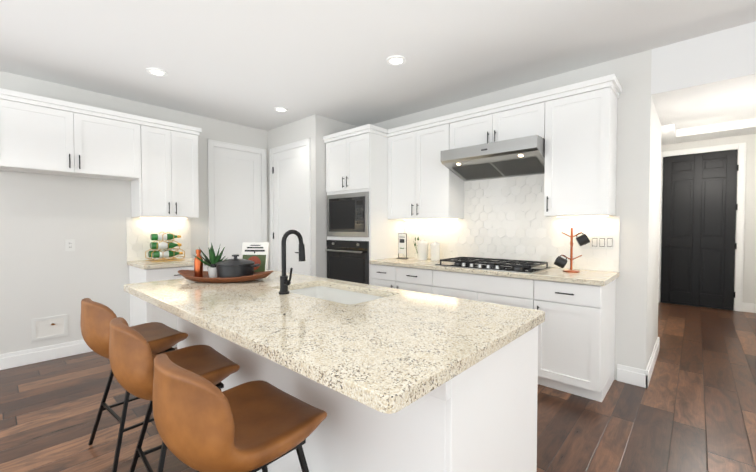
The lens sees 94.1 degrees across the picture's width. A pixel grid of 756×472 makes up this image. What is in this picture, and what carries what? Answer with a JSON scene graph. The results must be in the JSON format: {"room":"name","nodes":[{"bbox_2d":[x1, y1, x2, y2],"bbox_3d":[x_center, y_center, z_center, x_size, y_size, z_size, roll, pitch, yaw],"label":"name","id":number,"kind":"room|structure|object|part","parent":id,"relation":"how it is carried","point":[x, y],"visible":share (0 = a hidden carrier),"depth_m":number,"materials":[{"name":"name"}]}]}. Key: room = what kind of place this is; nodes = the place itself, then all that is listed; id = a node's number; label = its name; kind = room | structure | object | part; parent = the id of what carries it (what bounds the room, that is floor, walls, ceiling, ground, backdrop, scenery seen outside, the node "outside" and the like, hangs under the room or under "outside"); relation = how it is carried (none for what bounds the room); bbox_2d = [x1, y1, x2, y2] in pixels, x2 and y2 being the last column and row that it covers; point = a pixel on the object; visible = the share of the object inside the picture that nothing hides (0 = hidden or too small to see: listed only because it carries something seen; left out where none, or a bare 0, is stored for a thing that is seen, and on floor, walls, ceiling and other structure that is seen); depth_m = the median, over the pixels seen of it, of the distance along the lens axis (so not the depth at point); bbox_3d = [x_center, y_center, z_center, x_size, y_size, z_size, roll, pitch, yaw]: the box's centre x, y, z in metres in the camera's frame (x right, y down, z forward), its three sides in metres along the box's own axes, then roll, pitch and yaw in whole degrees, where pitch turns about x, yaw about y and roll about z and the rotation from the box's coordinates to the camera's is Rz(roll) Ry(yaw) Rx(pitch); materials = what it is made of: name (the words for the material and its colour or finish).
{"room":"kitchen","nodes":[
{"label":"kitchen","id":0,"kind":"room"},
{"bbox_2d":[0,302,755,471],"bbox_3d":[1.083,1.295,2.192,8.600,0.120,11.600,1,2,42],"label":"floor","id":1,"kind":"structure","parent":0,"point":[691,407],"depth_m":2.41,"materials":[{"name":"brown wood"}]},
{"bbox_2d":[80,298,187,471],"bbox_3d":[-1.428,0.792,2.086,0.452,0.896,0.497,1,2,38],"label":"stool","id":2,"kind":"object","parent":1,"relation":"on","point":[97,318],"visible":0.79,"depth_m":1.90,"materials":[{"name":"leather"}]},
{"bbox_3d":[-1.431,0.527,2.076,0.463,0.370,0.490,1,2,38],"label":"seat","id":3,"kind":"part","parent":2,"relation":"part of","materials":[{"name":"leather"}]},
{"bbox_2d":[129,264,209,347],"bbox_3d":[-2.315,0.755,3.923,0.617,0.875,0.620,1,2,42],"label":"base cabinet","id":4,"kind":"object","parent":1,"relation":"on","point":[141,311],"depth_m":3.62,"materials":[{"name":"paint"}]},
{"bbox_2d":[128,258,203,267],"bbox_3d":[-2.306,0.297,3.903,0.642,0.039,0.660,1,2,42],"label":"countertop","id":5,"kind":"structure","parent":4,"relation":"on","point":[188,262],"depth_m":3.72,"materials":[{"name":"beige stone"}]},
{"bbox_2d":[145,232,184,261],"bbox_3d":[-2.400,0.113,3.971,0.218,0.324,0.336,1,2,42],"label":"wine rack","id":6,"kind":"object","parent":5,"relation":"on","point":[160,253],"visible":1,"depth_m":3.91,"materials":[{"name":"gold metal"}]},
{"bbox_2d":[150,234,180,239],"bbox_3d":[-2.394,0.009,3.976,0.074,0.074,0.300,1,2,42],"label":"bottle","id":7,"kind":"object","parent":6,"relation":"on","point":[153,236],"depth_m":3.93,"materials":[{"name":"green glass"}]},
{"bbox_2d":[151,242,181,248],"bbox_3d":[-2.367,0.105,3.941,0.074,0.074,0.300,1,2,42],"label":"bottle","id":8,"kind":"object","parent":6,"relation":"on","point":[155,245],"depth_m":3.90,"materials":[{"name":"green glass"}]},
{"bbox_2d":[152,250,182,257],"bbox_3d":[-2.357,0.200,3.947,0.074,0.074,0.300,1,2,42],"label":"bottle","id":9,"kind":"object","parent":6,"relation":"on","point":[155,254],"depth_m":3.90,"materials":[{"name":"green glass"}]},
{"bbox_2d":[109,317,239,471],"bbox_3d":[-0.927,0.803,1.633,0.497,0.896,0.452,-1,2,-45],"label":"stool","id":10,"kind":"object","parent":1,"relation":"on","point":[131,357],"visible":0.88,"depth_m":1.44,"materials":[{"name":"leather"}]},
{"bbox_3d":[-0.930,0.538,1.623,0.490,0.370,0.463,-1,2,-45],"label":"seat","id":11,"kind":"part","parent":10,"relation":"part of","materials":[{"name":"leather"}]},
{"bbox_2d":[153,354,326,471],"bbox_3d":[-0.458,0.814,1.193,0.452,0.896,0.497,1,2,40],"label":"stool","id":12,"kind":"object","parent":1,"relation":"on","point":[202,424],"visible":1,"depth_m":0.98,"materials":[{"name":"leather"}]},
{"bbox_2d":[174,314,537,471],"bbox_3d":[-0.366,0.801,2.044,2.225,0.875,0.788,1,2,42],"label":"kitchen island","id":13,"kind":"object","parent":1,"relation":"on","point":[485,419],"depth_m":1.29,"materials":[{"name":"paint"}]},
{"bbox_2d":[124,270,544,417],"bbox_3d":[-0.460,0.345,1.934,2.290,0.039,1.080,1,2,42],"label":"island countertop","id":14,"kind":"structure","parent":13,"relation":"on","point":[385,355],"depth_m":1.30,"materials":[{"name":"beige stone"}]},
{"bbox_2d":[178,270,272,282],"bbox_3d":[-1.070,0.277,2.472,0.682,0.069,0.310,0,1,4],"label":"tray","id":15,"kind":"object","parent":14,"relation":"on","point":[188,274],"visible":0.75,"depth_m":2.36,"materials":[{"name":"brown wood"}]},
{"bbox_2d":[194,249,202,276],"bbox_3d":[-1.256,0.196,2.464,0.056,0.207,0.056,0,1,4],"label":"bottle","id":16,"kind":"object","parent":15,"relation":"on","point":[198,267],"visible":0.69,"depth_m":2.44,"materials":[{"name":"orange metal"}]},
{"bbox_2d":[192,242,225,277],"bbox_3d":[-1.182,0.173,2.514,0.219,0.250,0.253,0,1,4],"label":"potted plant","id":17,"kind":"object","parent":15,"relation":"on","point":[213,259],"visible":0.77,"depth_m":2.50,"materials":[{"name":"green plant"}]},
{"bbox_2d":[210,255,259,277],"bbox_3d":[-0.996,0.215,2.460,0.336,0.168,0.256,0,1,4],"label":"pot","id":18,"kind":"object","parent":15,"relation":"on","point":[230,268],"visible":0.9,"depth_m":2.37,"materials":[{"name":"metal"}]},
{"bbox_2d":[241,242,269,271],"bbox_3d":[-0.951,0.178,2.732,0.210,0.255,0.147,0,1,4],"label":"book","id":19,"kind":"object","parent":14,"relation":"on","point":[257,252],"visible":0.69,"depth_m":2.71,"materials":[{"name":"paper"}]},
{"bbox_2d":[276,230,305,293],"bbox_3d":[-0.472,0.144,2.003,0.111,0.361,0.174,1,2,42],"label":"faucet","id":20,"kind":"object","parent":14,"relation":"on","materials":[{"name":"black metal"}]},
{"bbox_2d":[292,282,387,305],"bbox_3d":[-0.272,0.465,2.091,0.804,0.233,0.464,1,2,42],"label":"sink","id":21,"kind":"object","parent":14,"relation":"in","point":[317,290],"depth_m":2.35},
{"bbox_2d":[323,126,405,284],"bbox_3d":[-0.173,-0.019,4.476,0.770,2.395,0.650,1,2,42],"label":"tall cabinet","id":22,"kind":"object","parent":1,"relation":"on","point":[382,184],"depth_m":4.16,"materials":[{"name":"paint"}]},
{"bbox_2d":[371,266,398,288],"bbox_3d":[0.283,0.751,4.103,0.431,0.875,0.617,1,2,42],"label":"base cabinet","id":23,"kind":"object","parent":1,"relation":"on","point":[384,276],"depth_m":3.86,"materials":[{"name":"paint"}]},
{"bbox_2d":[399,266,438,294],"bbox_3d":[0.568,0.757,3.845,0.582,0.875,0.617,1,2,42],"label":"base cabinet","id":24,"kind":"object","parent":1,"relation":"on","point":[424,281],"depth_m":3.56,"materials":[{"name":"paint"}]},
{"bbox_2d":[439,270,542,384],"bbox_3d":[1.094,0.768,3.368,1.082,0.875,0.617,1,2,42],"label":"base cabinet","id":25,"kind":"object","parent":1,"relation":"on","point":[517,292],"depth_m":3.00,"materials":[{"name":"paint"}]},
{"bbox_2d":[371,258,618,285],"bbox_3d":[0.958,0.308,3.463,2.273,0.039,0.642,1,2,42],"label":"countertop","id":26,"kind":"structure","parent":25,"relation":"on","point":[496,269],"depth_m":3.04,"materials":[{"name":"beige stone"}]},
{"bbox_2d":[396,233,408,258],"bbox_3d":[0.290,0.119,4.178,0.140,0.303,0.060,1,2,42],"label":"sign stand","id":27,"kind":"object","parent":26,"relation":"on","point":[402,243],"visible":1,"depth_m":4.16,"materials":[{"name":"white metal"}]},
{"bbox_2d":[414,237,418,258],"bbox_3d":[0.473,0.137,4.215,0.103,0.264,0.072,1,2,42],"label":"plant","id":28,"kind":"object","parent":26,"relation":"on","point":[416,255],"visible":0.56,"depth_m":4.21,"materials":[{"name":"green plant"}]},
{"bbox_2d":[417,239,427,259],"bbox_3d":[0.515,0.154,4.069,0.119,0.237,0.119,1,2,42],"label":"canister","id":29,"kind":"object","parent":26,"relation":"on","point":[422,249],"visible":1,"depth_m":4.02,"materials":[{"name":"white ceramic"}]},
{"bbox_2d":[430,241,439,260],"bbox_3d":[0.647,0.167,3.977,0.109,0.217,0.109,1,2,42],"label":"canister","id":30,"kind":"object","parent":26,"relation":"on","point":[435,250],"visible":1,"depth_m":3.93,"materials":[{"name":"white ceramic"}]},
{"bbox_2d":[435,257,551,273],"bbox_3d":[1.073,0.263,3.340,0.918,0.056,0.533,1,2,42],"label":"cooktop","id":31,"kind":"object","parent":26,"relation":"in","point":[515,266],"depth_m":3.20,"materials":[{"name":"black metal"}]},
{"bbox_2d":[554,228,589,272],"bbox_3d":[1.625,0.115,2.954,0.261,0.370,0.156,1,2,42],"label":"mug tree","id":32,"kind":"object","parent":26,"relation":"on","point":[581,240],"visible":1,"depth_m":2.94,"materials":[{"name":"orange metal"}]},
{"bbox_2d":[543,278,616,401],"bbox_3d":[1.598,0.780,2.912,0.522,0.875,0.617,1,2,42],"label":"base cabinet","id":33,"kind":"object","parent":1,"relation":"on","point":[579,323],"depth_m":2.65,"materials":[{"name":"paint"}]},
{"bbox_2d":[0,49,755,379],"bbox_3d":[0.999,-0.318,2.060,8.300,3.110,11.350,1,2,42],"label":"wall","id":34,"kind":"structure","parent":0,"point":[42,269],"depth_m":3.44,"materials":[{"name":"paint"}]},
{"bbox_2d":[0,339,92,369],"bbox_3d":[-4.266,1.164,2.232,0.016,0.140,4.480,1,2,42],"label":"baseboard","id":35,"kind":"structure","parent":34,"relation":"attached to","point":[35,355],"depth_m":3.38,"materials":[{"name":"paint"}]},
{"bbox_2d":[31,314,67,340],"bbox_3d":[-3.177,0.890,3.412,0.033,0.210,0.260,1,2,42],"label":"outlet box","id":36,"kind":"object","parent":34,"relation":"attached to","point":[48,327],"visible":1,"depth_m":3.42,"materials":[{"name":"plastic"}]},
{"bbox_2d":[0,92,131,179],"bbox_3d":[-2.956,-0.893,3.391,0.327,0.595,1.070,1,2,42],"label":"upper cabinet","id":37,"kind":"object","parent":34,"relation":"attached to","point":[37,136],"depth_m":3.23,"materials":[{"name":"paint"}]},
{"bbox_2d":[65,239,74,250],"bbox_3d":[-3.078,0.092,3.519,0.010,0.118,0.075,1,2,42],"label":"outlet","id":38,"kind":"object","parent":34,"relation":"attached to","point":[69,244],"visible":1,"depth_m":3.52,"materials":[{"name":"plastic"}]},
{"bbox_2d":[126,217,190,260],"bbox_3d":[-2.540,0.031,4.110,0.014,0.482,0.660,1,2,42],"label":"tile backsplash","id":39,"kind":"structure","parent":34,"relation":"attached to","point":[139,231],"depth_m":4.03,"materials":[{"name":"tile"}]},
{"bbox_2d":[124,120,199,217],"bbox_3d":[-2.426,-0.707,3.981,0.327,0.995,0.631,1,2,42],"label":"upper cabinet","id":40,"kind":"object","parent":34,"relation":"attached to","point":[154,162],"depth_m":3.85,"materials":[{"name":"paint"}]},
{"bbox_2d":[140,217,186,218],"bbox_3d":[-2.473,-0.207,4.077,0.030,0.008,0.470,1,2,42],"label":"under-cabinet light","id":41,"kind":"object","parent":40,"relation":"attached to","point":[167,218],"visible":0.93,"depth_m":4.12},
{"bbox_2d":[207,139,266,260],"bbox_3d":[-1.894,-0.034,4.811,0.024,2.410,0.820,1,2,42],"label":"door","id":42,"kind":"structure","parent":34,"relation":"attached to","point":[237,195],"depth_m":4.77,"materials":[{"name":"paint"}]},
{"bbox_2d":[270,138,310,275],"bbox_3d":[-1.213,-0.033,4.750,0.930,2.410,0.063,1,2,42],"label":"pantry door","id":43,"kind":"structure","parent":34,"relation":"in","point":[290,186],"depth_m":4.73,"materials":[{"name":"paint"}]},
{"bbox_2d":[387,118,466,221],"bbox_3d":[0.532,-0.701,4.038,0.841,1.010,0.327,1,2,42],"label":"upper cabinet","id":44,"kind":"object","parent":34,"relation":"attached to","point":[425,180],"depth_m":3.85,"materials":[{"name":"paint"}]},
{"bbox_2d":[409,219,447,219],"bbox_3d":[0.594,-0.193,4.118,0.740,0.008,0.030,1,2,42],"label":"under-cabinet light","id":45,"kind":"object","parent":44,"relation":"attached to","point":[428,219],"visible":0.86,"depth_m":4.10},
{"bbox_2d":[451,94,546,157],"bbox_3d":[1.188,-1.019,3.435,0.929,0.345,0.327,1,2,42],"label":"upper cabinet","id":46,"kind":"object","parent":34,"relation":"attached to","point":[514,127],"depth_m":3.21,"materials":[{"name":"paint"}]},
{"bbox_2d":[441,135,544,181],"bbox_3d":[1.130,-0.713,3.379,0.922,0.257,0.498,1,2,42],"label":"range hood","id":47,"kind":"object","parent":46,"relation":"attached to","point":[523,156],"depth_m":3.27,"materials":[{"name":"silver metal"}]},
{"bbox_2d":[404,174,619,271],"bbox_3d":[1.170,-0.158,3.688,2.268,0.879,0.014,1,2,42],"label":"tile backsplash","id":48,"kind":"structure","parent":34,"relation":"attached to","point":[505,218],"depth_m":3.52,"materials":[{"name":"tile"}]},
{"bbox_2d":[580,235,613,249],"bbox_3d":[1.882,0.054,3.028,0.246,0.118,0.011,1,2,42],"label":"light switch","id":49,"kind":"object","parent":48,"relation":"attached to","point":[602,242],"visible":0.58,"depth_m":3.00,"materials":[{"name":"plastic"}]},
{"bbox_2d":[543,78,618,216],"bbox_3d":[1.706,-0.675,2.974,0.470,1.010,0.327,1,2,42],"label":"upper cabinet","id":50,"kind":"object","parent":34,"relation":"attached to","point":[580,144],"depth_m":2.84,"materials":[{"name":"paint"}]},
{"bbox_2d":[557,216,608,217],"bbox_3d":[1.768,-0.167,3.054,0.390,0.008,0.030,1,2,42],"label":"under-cabinet light","id":51,"kind":"object","parent":50,"relation":"attached to","point":[584,216],"visible":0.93,"depth_m":3.02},
{"bbox_2d":[644,337,659,387],"bbox_3d":[2.548,1.139,3.256,0.016,0.140,1.182,1,2,42],"label":"baseboard","id":52,"kind":"structure","parent":34,"relation":"attached to","point":[648,372],"depth_m":3.06,"materials":[{"name":"paint"}]},
{"bbox_2d":[658,142,746,311],"bbox_3d":[5.155,-0.138,5.689,1.070,2.575,0.094,1,2,42],"label":"front door","id":53,"kind":"structure","parent":34,"relation":"in","point":[698,263],"depth_m":5.65,"materials":[{"name":"paint"}]},
{"bbox_2d":[742,302,755,312],"bbox_3d":[5.686,1.089,5.292,0.330,0.140,0.016,1,2,42],"label":"baseboard","id":54,"kind":"structure","parent":34,"relation":"attached to","point":[746,307],"depth_m":5.34,"materials":[{"name":"paint"}]},
{"bbox_2d":[0,0,755,130],"bbox_3d":[-0.395,-1.475,0.494,8.600,0.120,7.200,1,2,42],"label":"ceiling","id":55,"kind":"structure","parent":0,"point":[252,63],"depth_m":2.73,"materials":[{"name":"paint"}]},
{"bbox_2d":[146,67,167,76],"bbox_3d":[-1.988,-1.473,3.167,0.167,0.011,0.167,1,2,36],"label":"recessed light","id":56,"kind":"object","parent":55,"relation":"in","point":[153,71],"depth_m":3.16,"materials":[{"name":"paint"}]},
{"bbox_2d":[274,107,287,111],"bbox_3d":[-1.149,-1.498,4.174,0.167,0.011,0.167,0,1,18],"label":"recessed light","id":57,"kind":"object","parent":55,"relation":"in","point":[279,109],"depth_m":4.17,"materials":[{"name":"paint"}]},
{"bbox_2d":[386,55,405,65],"bbox_3d":[0.154,-1.468,2.946,0.167,0.011,0.167,1,2,36],"label":"recessed light","id":58,"kind":"object","parent":55,"relation":"in","point":[395,60],"depth_m":2.95,"materials":[{"name":"paint"}]},
{"bbox_2d":[651,21,755,125],"bbox_3d":[2.968,-1.354,2.815,1.150,0.475,1.150,1,2,42],"label":"soffit beam","id":59,"kind":"structure","parent":0,"point":[709,76],"depth_m":2.66,"materials":[{"name":"paint"}]},
{"bbox_2d":[661,112,755,144],"bbox_3d":[4.349,-1.663,4.525,1.810,0.300,3.250,1,2,42],"label":"ceiling","id":60,"kind":"structure","parent":0,"point":[726,126],"depth_m":5.20,"materials":[{"name":"paint"}]}
]}

